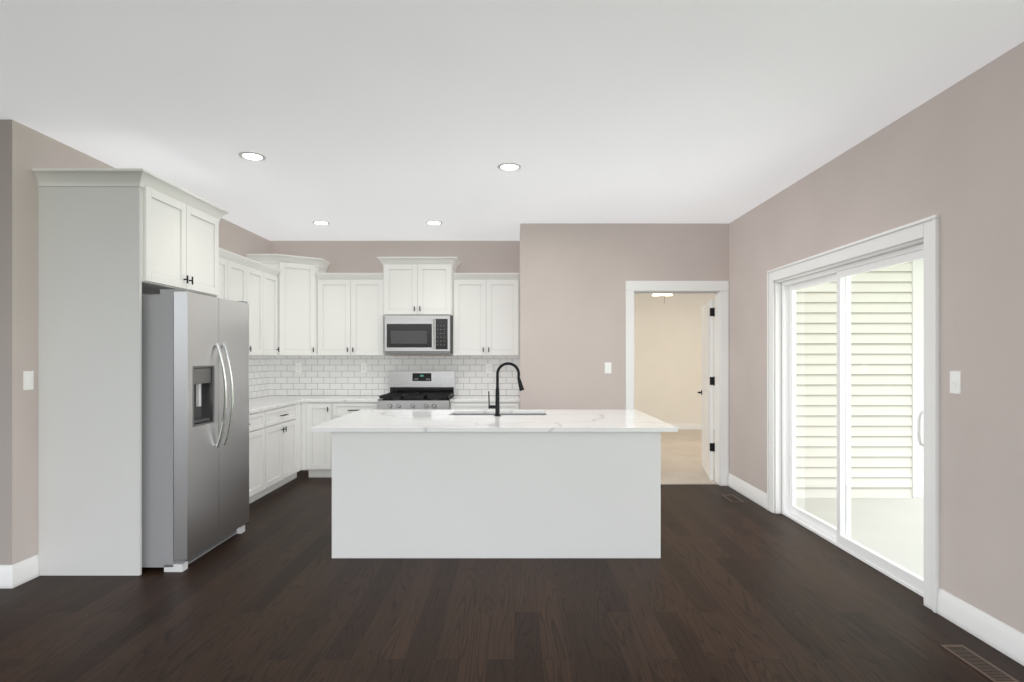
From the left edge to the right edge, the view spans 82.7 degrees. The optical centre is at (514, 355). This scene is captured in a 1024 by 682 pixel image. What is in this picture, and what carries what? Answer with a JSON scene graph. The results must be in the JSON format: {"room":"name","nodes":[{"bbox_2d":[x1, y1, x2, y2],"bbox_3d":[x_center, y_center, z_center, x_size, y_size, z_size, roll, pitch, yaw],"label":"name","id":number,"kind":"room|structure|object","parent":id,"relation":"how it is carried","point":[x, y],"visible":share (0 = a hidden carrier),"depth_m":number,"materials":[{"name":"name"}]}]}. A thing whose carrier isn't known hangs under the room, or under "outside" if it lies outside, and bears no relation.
{"room":"kitchen","nodes":[
{"label":"kitchen","id":0,"kind":"room"},
{"bbox_2d":[0,119,32,564],"bbox_3d":[-4.830,-0.015,3.615,3.540,2.850,0.150,0,0,0],"label":"wall","id":1,"kind":"structure","parent":0,"point":[16,341],"depth_m":3.57,"materials":[{"name":"beige paint"}]},
{"bbox_2d":[0,562,19,587],"bbox_3d":[-4.823,1.341,3.533,3.555,0.138,0.015,0,0,0],"label":"baseboard","id":2,"kind":"structure","parent":1,"relation":"attached to","point":[9,574],"depth_m":3.53,"materials":[{"name":"white paint"}]},
{"bbox_2d":[33,130,269,555],"bbox_3d":[-3.135,-0.015,5.555,0.150,2.850,3.730,0,0,0],"label":"wall","id":3,"kind":"structure","parent":0,"point":[48,152],"depth_m":3.80,"materials":[{"name":"beige paint"}]},
{"bbox_2d":[23,371,33,389],"bbox_3d":[-3.052,0.154,3.655,0.016,0.118,0.072,0,0,0],"label":"switch plate","id":4,"kind":"object","parent":3,"relation":"attached to","point":[28,380],"visible":1,"depth_m":3.65,"materials":[{"name":"white plastic"}]},
{"bbox_2d":[218,248,233,300],"bbox_3d":[-2.883,-0.492,5.140,0.346,0.985,0.835,0,0,0],"label":"upper cabinet","id":5,"kind":"object","parent":3,"relation":"attached to","point":[226,258],"depth_m":5.47,"materials":[{"name":"white paint"}]},
{"bbox_2d":[234,253,265,355],"bbox_3d":[-2.883,-0.492,5.881,0.346,0.985,0.886,0,0,0],"label":"upper cabinet","id":6,"kind":"object","parent":3,"relation":"attached to","point":[249,275],"depth_m":6.05,"materials":[{"name":"white paint"}]},
{"bbox_2d":[249,356,272,398],"bbox_3d":[-3.056,0.248,5.986,0.008,0.494,2.520,0,0,0],"label":"tile backsplash","id":7,"kind":"structure","parent":3,"relation":"attached to","point":[260,367],"depth_m":6.98,"materials":[{"name":"white tile"}]},
{"bbox_2d":[266,264,277,355],"bbox_3d":[-2.883,-0.492,6.432,0.346,0.985,0.453,0,0,0],"label":"upper cabinet","id":8,"kind":"object","parent":3,"relation":"attached to","point":[271,272],"depth_m":6.50,"materials":[{"name":"white paint"}]},
{"bbox_2d":[270,241,518,355],"bbox_3d":[-1.500,-0.015,7.345,3.120,2.850,0.150,0,0,0],"label":"wall","id":9,"kind":"structure","parent":0,"point":[471,256],"depth_m":7.27,"materials":[{"name":"beige paint"}]},
{"bbox_2d":[262,260,329,355],"bbox_3d":[-2.671,-0.542,6.928,0.771,1.085,0.678,0,0,0],"label":"upper cabinet","id":10,"kind":"object","parent":9,"relation":"attached to","point":[303,306],"depth_m":6.81,"materials":[{"name":"white paint"}]},
{"bbox_2d":[322,272,389,355],"bbox_3d":[-1.954,-0.492,7.093,0.802,0.985,0.347,0,0,0],"label":"upper cabinet","id":11,"kind":"object","parent":9,"relation":"attached to","point":[353,322],"depth_m":6.93,"materials":[{"name":"white paint"}]},
{"bbox_2d":[273,356,518,395],"bbox_3d":[-1.500,0.305,7.266,3.120,0.609,0.008,0,0,0],"label":"tile backsplash","id":12,"kind":"structure","parent":9,"relation":"attached to","point":[316,376],"depth_m":7.26,"materials":[{"name":"white tile"}]},
{"bbox_2d":[295,363,300,372],"bbox_3d":[-2.700,0.148,7.258,0.072,0.118,0.008,0,0,0],"label":"electrical outlet plate","id":13,"kind":"object","parent":12,"relation":"attached to","point":[297,367],"visible":1,"depth_m":7.26,"materials":[{"name":"white plastic"}]},
{"bbox_2d":[361,363,366,372],"bbox_3d":[-1.885,0.148,7.258,0.072,0.118,0.008,0,0,0],"label":"electrical outlet plate","id":14,"kind":"object","parent":12,"relation":"attached to","point":[363,367],"visible":1,"depth_m":7.26,"materials":[{"name":"white plastic"}]},
{"bbox_2d":[486,364,491,372],"bbox_3d":[-0.322,0.158,7.258,0.072,0.118,0.008,0,0,0],"label":"electrical outlet plate","id":15,"kind":"object","parent":12,"relation":"attached to","point":[488,368],"visible":1,"depth_m":7.26,"materials":[{"name":"white plastic"}]},
{"bbox_2d":[382,264,456,315],"bbox_3d":[-1.144,-0.782,7.053,0.812,0.605,0.427,0,0,0],"label":"upper cabinet","id":16,"kind":"object","parent":9,"relation":"attached to","point":[407,289],"depth_m":6.85,"materials":[{"name":"white paint"}]},
{"bbox_2d":[385,315,452,353],"bbox_3d":[-1.144,-0.252,7.022,0.766,0.449,0.472,0,0,0],"label":"microwave","id":17,"kind":"object","parent":16,"relation":"attached to","point":[418,334],"visible":1,"depth_m":6.83,"materials":[{"name":"silver metal"}]},
{"bbox_2d":[452,272,518,355],"bbox_3d":[-0.340,-0.492,7.093,0.792,0.985,0.347,0,0,0],"label":"upper cabinet","id":18,"kind":"object","parent":9,"relation":"attached to","point":[486,305],"depth_m":6.93,"materials":[{"name":"white paint"}]},
{"bbox_2d":[0,470,1023,681],"bbox_3d":[-2.060,1.460,3.410,9.080,0.100,8.020,0,0,0],"label":"floor","id":19,"kind":"structure","parent":0,"point":[722,589],"depth_m":3.16,"materials":[{"name":"brown wood"}]},
{"bbox_2d":[31,168,228,575],"bbox_3d":[-2.702,0.113,4.225,0.711,2.595,1.110,0,0,0],"label":"tall cabinet","id":20,"kind":"object","parent":19,"relation":"on","point":[114,244],"visible":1,"depth_m":3.73,"materials":[{"name":"paint"}]},
{"bbox_2d":[142,289,248,571],"bbox_3d":[-2.530,0.487,4.234,0.960,1.845,0.884,0,0,0],"label":"fridge","id":21,"kind":"object","parent":19,"relation":"on","point":[195,426],"visible":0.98,"depth_m":3.85,"materials":[{"name":"grey metal"}]},
{"bbox_2d":[249,408,268,503],"bbox_3d":[-2.744,0.968,5.230,0.626,0.884,1.013,0,0,0],"label":"base cabinet","id":22,"kind":"object","parent":19,"relation":"on","point":[259,420],"depth_m":5.56,"materials":[{"name":"white paint"}]},
{"bbox_2d":[269,400,300,492],"bbox_3d":[-2.744,0.968,6.046,0.626,0.884,0.903,0,0,0],"label":"base cabinet","id":23,"kind":"object","parent":19,"relation":"on","point":[285,445],"depth_m":6.14,"materials":[{"name":"white paint"}]},
{"bbox_2d":[249,396,308,411],"bbox_3d":[-2.735,0.511,5.991,0.629,0.030,2.537,0,0,0],"label":"countertop","id":24,"kind":"structure","parent":23,"relation":"on","point":[267,401],"depth_m":6.33,"materials":[{"name":"white stone"}]},
{"bbox_2d":[301,400,332,477],"bbox_3d":[-2.270,0.968,6.956,0.361,0.884,0.622,0,0,0],"label":"base cabinet","id":25,"kind":"object","parent":19,"relation":"on","point":[316,447],"depth_m":6.66,"materials":[{"name":"white paint"}]},
{"bbox_2d":[309,396,378,399],"bbox_3d":[-1.986,0.511,6.947,0.868,0.030,0.625,0,0,0],"label":"countertop","id":26,"kind":"structure","parent":25,"relation":"on","point":[310,397],"depth_m":6.94,"materials":[{"name":"white stone"}]},
{"bbox_2d":[333,400,377,418],"bbox_3d":[-1.855,0.968,6.956,0.606,0.884,0.622,0,0,0],"label":"base cabinet","id":27,"kind":"object","parent":19,"relation":"on","point":[340,407],"depth_m":6.65,"materials":[{"name":"white paint"}]},
{"bbox_2d":[378,371,454,409],"bbox_3d":[-1.145,0.800,6.886,0.806,1.220,0.717,0,0,0],"label":"range","id":28,"kind":"object","parent":19,"relation":"on","point":[421,390],"visible":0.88,"depth_m":7.17,"materials":[{"name":"silver metal"}]},
{"bbox_2d":[450,400,519,409],"bbox_3d":[-0.341,0.968,6.956,0.794,0.884,0.622,0,0,0],"label":"base cabinet","id":29,"kind":"object","parent":19,"relation":"on","point":[454,404],"depth_m":6.65,"materials":[{"name":"white paint"}]},
{"bbox_2d":[453,396,519,399],"bbox_3d":[-0.341,0.511,6.947,0.794,0.030,0.625,0,0,0],"label":"countertop","id":30,"kind":"structure","parent":29,"relation":"on","point":[455,397],"depth_m":6.77,"materials":[{"name":"white stone"}]},
{"bbox_2d":[332,434,660,557],"bbox_3d":[-0.129,0.968,4.721,2.292,0.884,1.342,0,0,0],"label":"kitchen island","id":31,"kind":"object","parent":19,"relation":"on","point":[497,482],"depth_m":4.05,"materials":[{"name":"paint"}]},
{"bbox_2d":[309,410,676,433],"bbox_3d":[-0.145,0.511,4.700,2.550,0.030,1.360,0,0,0],"label":"island countertop","id":32,"kind":"structure","parent":31,"relation":"on","point":[361,421],"depth_m":4.27,"materials":[{"name":"white stone"}]},
{"bbox_2d":[457,410,540,413],"bbox_3d":[-0.142,0.634,5.085,0.849,0.240,0.454,0,0,0],"label":"sink","id":33,"kind":"object","parent":32,"relation":"in","point":[458,411],"depth_m":5.30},
{"bbox_2d":[489,362,523,413],"bbox_3d":[-0.069,0.274,4.800,0.299,0.444,0.058,0,0,0],"label":"faucet","id":34,"kind":"object","parent":32,"relation":"on","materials":[{"name":"black metal"}]},
{"bbox_2d":[722,495,743,502],"bbox_3d":[2.150,1.407,5.740,0.120,0.004,0.300,0,0,0],"label":"floor vent","id":35,"kind":"object","parent":19,"relation":"in","point":[733,499],"visible":1,"depth_m":5.73,"materials":[{"name":"brown"}]},
{"bbox_2d":[940,645,1018,681],"bbox_3d":[2.125,1.407,2.665,0.110,0.004,0.330,0,0,0],"label":"floor vent","id":36,"kind":"object","parent":19,"relation":"in","point":[983,666],"visible":1,"depth_m":2.65,"materials":[{"name":"brown"}]},
{"bbox_2d":[0,0,1023,240],"bbox_3d":[-2.060,-1.490,3.410,9.080,0.100,8.020,0,0,0],"label":"ceiling","id":37,"kind":"structure","parent":0,"point":[378,120],"depth_m":3.23,"materials":[{"name":"paint"}]},
{"bbox_2d":[238,152,265,160],"bbox_3d":[-1.889,-1.437,4.186,0.184,0.006,0.184,0,0,0],"label":"recessed light","id":38,"kind":"object","parent":37,"relation":"in","point":[254,156],"visible":1,"depth_m":4.18,"materials":[{"name":"white paint"}]},
{"bbox_2d":[312,221,329,224],"bbox_3d":[-2.090,-1.437,6.278,0.184,0.006,0.184,0,0,0],"label":"recessed light","id":39,"kind":"object","parent":37,"relation":"in","point":[321,222],"visible":1,"depth_m":6.25,"materials":[{"name":"white paint"}]},
{"bbox_2d":[426,221,442,224],"bbox_3d":[-0.870,-1.437,6.278,0.184,0.006,0.184,0,0,0],"label":"recessed light","id":40,"kind":"object","parent":37,"relation":"in","point":[434,222],"visible":1,"depth_m":6.25,"materials":[{"name":"white paint"}]},
{"bbox_2d":[497,163,520,170],"bbox_3d":[-0.040,-1.437,4.421,0.184,0.006,0.184,0,0,0],"label":"recessed light","id":41,"kind":"object","parent":37,"relation":"in","point":[509,166],"visible":1,"depth_m":4.40,"materials":[{"name":"white paint"}]},
{"bbox_2d":[519,240,519,398],"bbox_3d":[0.135,-0.015,8.735,0.150,2.850,4.530,0,0,0],"label":"wall","id":42,"kind":"structure","parent":0,"point":[519,312],"depth_m":7.22,"materials":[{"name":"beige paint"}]},
{"bbox_2d":[520,223,728,409],"bbox_3d":[1.270,-0.015,6.395,2.420,2.850,0.150,0,0,0],"label":"wall","id":43,"kind":"structure","parent":0,"point":[574,277],"depth_m":6.32,"materials":[{"name":"beige paint"}]},
{"bbox_2d":[605,362,610,372],"bbox_3d":[1.015,0.130,6.312,0.072,0.118,0.016,0,0,0],"label":"switch plate","id":44,"kind":"object","parent":43,"relation":"attached to","point":[607,367],"visible":1,"depth_m":6.31,"materials":[{"name":"white plastic"}]},
{"bbox_2d":[626,281,728,485],"bbox_3d":[1.764,0.297,6.395,1.117,2.225,0.186,0,0,0],"label":"trim","id":45,"kind":"structure","parent":43,"relation":"attached to","point":[719,290],"depth_m":6.30,"materials":[{"name":"white paint"}]},
{"bbox_2d":[697,299,714,480],"bbox_3d":[2.319,0.383,6.936,0.272,2.030,0.916,0,0,0],"label":"door","id":46,"kind":"structure","parent":43,"relation":"in","point":[708,380],"depth_m":6.62,"materials":[{"name":"white paint"}]},
{"bbox_2d":[634,294,714,422],"bbox_3d":[2.305,-0.015,11.075,4.490,2.850,0.150,0,0,0],"label":"wall","id":47,"kind":"structure","parent":0,"point":[667,360],"depth_m":11.00,"materials":[{"name":"beige paint"}]},
{"bbox_2d":[668,423,714,429],"bbox_3d":[2.305,1.341,10.992,4.190,0.138,0.015,0,0,0],"label":"baseboard","id":48,"kind":"structure","parent":47,"relation":"attached to","point":[689,426],"depth_m":10.98,"materials":[{"name":"white paint"}]},
{"bbox_2d":[796,259,923,497],"bbox_3d":[3.515,0.145,6.510,2.070,2.850,0.180,0,0,0],"label":"siding","id":49,"kind":"object","parent":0,"point":[906,362],"depth_m":6.44,"materials":[{"name":"white paint"}]},
{"bbox_2d":[729,41,1023,633],"bbox_3d":[2.405,-0.015,4.260,0.150,2.850,4.120,0,0,0],"label":"wall","id":50,"kind":"structure","parent":0,"point":[952,156],"depth_m":3.05,"materials":[{"name":"beige paint"}]},
{"bbox_2d":[728,473,766,508],"bbox_3d":[2.323,1.341,5.810,0.015,0.138,1.017,0,0,0],"label":"baseboard","id":51,"kind":"structure","parent":50,"relation":"attached to","point":[749,491],"depth_m":5.76,"materials":[{"name":"white paint"}]},
{"bbox_2d":[782,243,923,596],"bbox_3d":[2.413,0.377,4.247,0.163,2.067,1.889,0,0,0],"label":"sliding glass door","id":52,"kind":"structure","parent":50,"relation":"in","point":[839,535],"depth_m":4.28,"materials":[{"name":"white plastic"}]},
{"bbox_2d":[767,215,939,612],"bbox_3d":[2.345,0.318,4.247,0.081,2.185,2.125,0,0,0],"label":"door frame","id":53,"kind":"structure","parent":50,"relation":"attached to","point":[926,231],"depth_m":3.35,"materials":[{"name":"white paint"}]},
{"bbox_2d":[950,371,960,393],"bbox_3d":[2.322,0.140,3.070,0.016,0.118,0.072,0,0,0],"label":"switch plate","id":54,"kind":"object","parent":50,"relation":"attached to","point":[955,382],"visible":1,"depth_m":3.06,"materials":[{"name":"white plastic"}]},
{"bbox_2d":[937,588,1023,665],"bbox_3d":[2.323,1.341,2.696,0.015,0.138,0.993,0,0,0],"label":"baseboard","id":55,"kind":"structure","parent":50,"relation":"attached to","point":[1002,637],"depth_m":2.88,"materials":[{"name":"white paint"}]},
{"bbox_3d":[2.305,-1.380,8.810,4.490,0.100,4.680,0,0,0],"label":"ceiling","id":56,"kind":"structure","parent":0,"visible":0},
{"bbox_2d":[652,294,672,302],"bbox_3d":[2.300,-1.070,9.000,0.962,0.520,0.962,0,0,28],"label":"ceiling fan light","id":57,"kind":"object","parent":56,"relation":"hanging from","point":[664,295],"visible":0.04,"depth_m":8.99,"materials":[{"name":"white paint"}]},
{"label":"outside","id":58,"kind":"structure","parent":0,"visible":0},
{"bbox_2d":[661,430,717,483],"bbox_3d":[2.305,1.454,8.690,4.190,0.112,4.620,0,0,0],"label":"floor carpet","id":59,"kind":"object","parent":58,"point":[681,456],"visible":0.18,"depth_m":7.92,"materials":[{"name":"beige carpet"}]},
{"bbox_2d":[796,498,923,577],"bbox_3d":[4.755,1.640,3.475,4.490,0.140,5.950,0,0,0],"label":"floor","id":60,"kind":"structure","parent":58,"point":[902,523],"depth_m":5.45,"materials":[{"name":"concrete"}]}
]}

